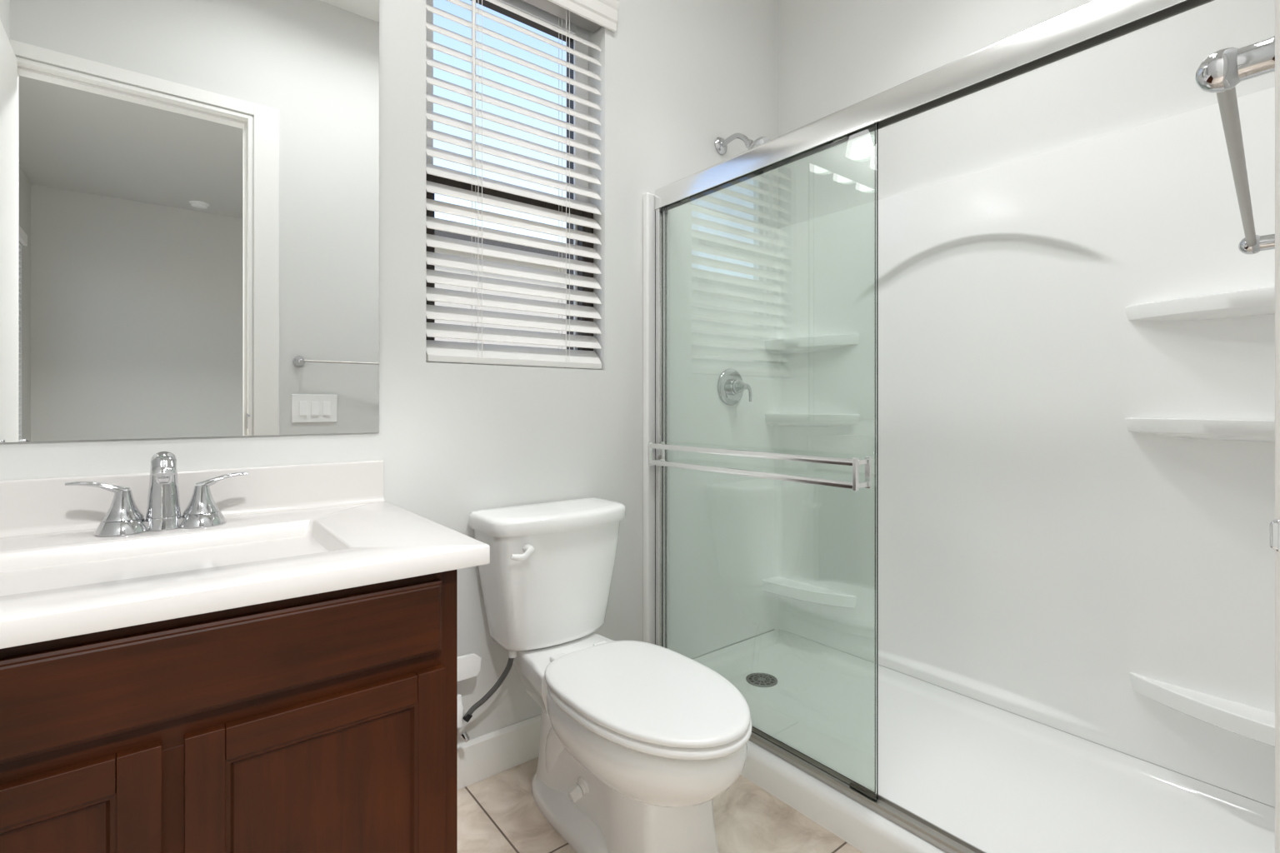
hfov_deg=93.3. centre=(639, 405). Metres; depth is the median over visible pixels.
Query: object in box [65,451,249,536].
faucet
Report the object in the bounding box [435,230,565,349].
house
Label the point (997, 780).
shower pan
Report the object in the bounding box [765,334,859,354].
shelf
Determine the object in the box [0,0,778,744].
wall
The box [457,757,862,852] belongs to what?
floor
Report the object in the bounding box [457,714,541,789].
baseboard
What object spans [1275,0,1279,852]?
trim
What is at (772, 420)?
shelf
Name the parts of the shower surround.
panel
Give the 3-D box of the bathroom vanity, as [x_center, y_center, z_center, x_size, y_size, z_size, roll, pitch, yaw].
[-0.855,0.691,1.048,0.864,0.806,0.652,0,0,-38]
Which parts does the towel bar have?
post, post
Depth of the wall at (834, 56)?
2.03 m
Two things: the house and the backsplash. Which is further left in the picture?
the backsplash
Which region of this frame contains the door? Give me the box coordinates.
[648,122,878,800]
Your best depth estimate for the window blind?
1.87 m
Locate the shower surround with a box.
[643,86,1274,807]
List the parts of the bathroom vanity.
door panel, door, drawer, door, door panel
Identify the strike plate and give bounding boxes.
[1270,519,1279,552]
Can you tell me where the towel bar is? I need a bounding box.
[1195,35,1274,254]
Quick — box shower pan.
[691,629,1274,852]
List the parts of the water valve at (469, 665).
valve handle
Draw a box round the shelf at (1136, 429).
[1124,417,1274,442]
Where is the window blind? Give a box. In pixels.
[425,0,619,369]
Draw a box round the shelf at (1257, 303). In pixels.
[1124,286,1274,320]
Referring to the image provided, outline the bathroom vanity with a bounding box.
[0,569,457,852]
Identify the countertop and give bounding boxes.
[0,460,489,649]
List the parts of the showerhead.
shower arm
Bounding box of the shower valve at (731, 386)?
[717,369,752,405]
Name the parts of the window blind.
ladder cord, rail, ladder cord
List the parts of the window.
sash, frame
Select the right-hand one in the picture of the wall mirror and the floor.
the floor
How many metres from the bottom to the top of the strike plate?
0.070 m
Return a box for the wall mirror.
[0,0,379,442]
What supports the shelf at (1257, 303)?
attached to the shower surround
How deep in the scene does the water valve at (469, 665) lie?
1.67 m
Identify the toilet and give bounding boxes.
[469,497,752,852]
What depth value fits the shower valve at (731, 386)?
2.35 m
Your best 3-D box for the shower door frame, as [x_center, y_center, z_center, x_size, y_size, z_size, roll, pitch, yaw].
[0.553,0.115,1.551,0.048,1.768,1.555,0,0,-38]
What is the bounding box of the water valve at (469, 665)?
[457,650,516,742]
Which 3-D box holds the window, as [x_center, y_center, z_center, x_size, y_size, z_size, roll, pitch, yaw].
[-0.432,-0.733,1.959,0.606,1.226,0.112,0,0,-38]
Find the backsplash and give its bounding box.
[0,460,384,538]
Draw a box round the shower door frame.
[655,0,1217,852]
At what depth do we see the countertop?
1.11 m
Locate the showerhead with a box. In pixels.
[714,132,770,154]
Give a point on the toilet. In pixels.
(638, 740)
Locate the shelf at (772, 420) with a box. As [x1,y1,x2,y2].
[765,413,859,427]
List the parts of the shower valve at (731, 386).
lever handle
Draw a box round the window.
[425,0,593,354]
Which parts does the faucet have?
lever, handle, plate, spout, handle, lever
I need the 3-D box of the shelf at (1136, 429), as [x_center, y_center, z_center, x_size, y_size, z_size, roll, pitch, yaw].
[1.409,0.060,1.479,0.091,0.052,0.383,0,0,-38]
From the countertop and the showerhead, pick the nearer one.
the countertop
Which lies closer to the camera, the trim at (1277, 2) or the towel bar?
the trim at (1277, 2)
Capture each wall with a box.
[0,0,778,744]
[778,0,1274,228]
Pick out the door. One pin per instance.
(855, 462)

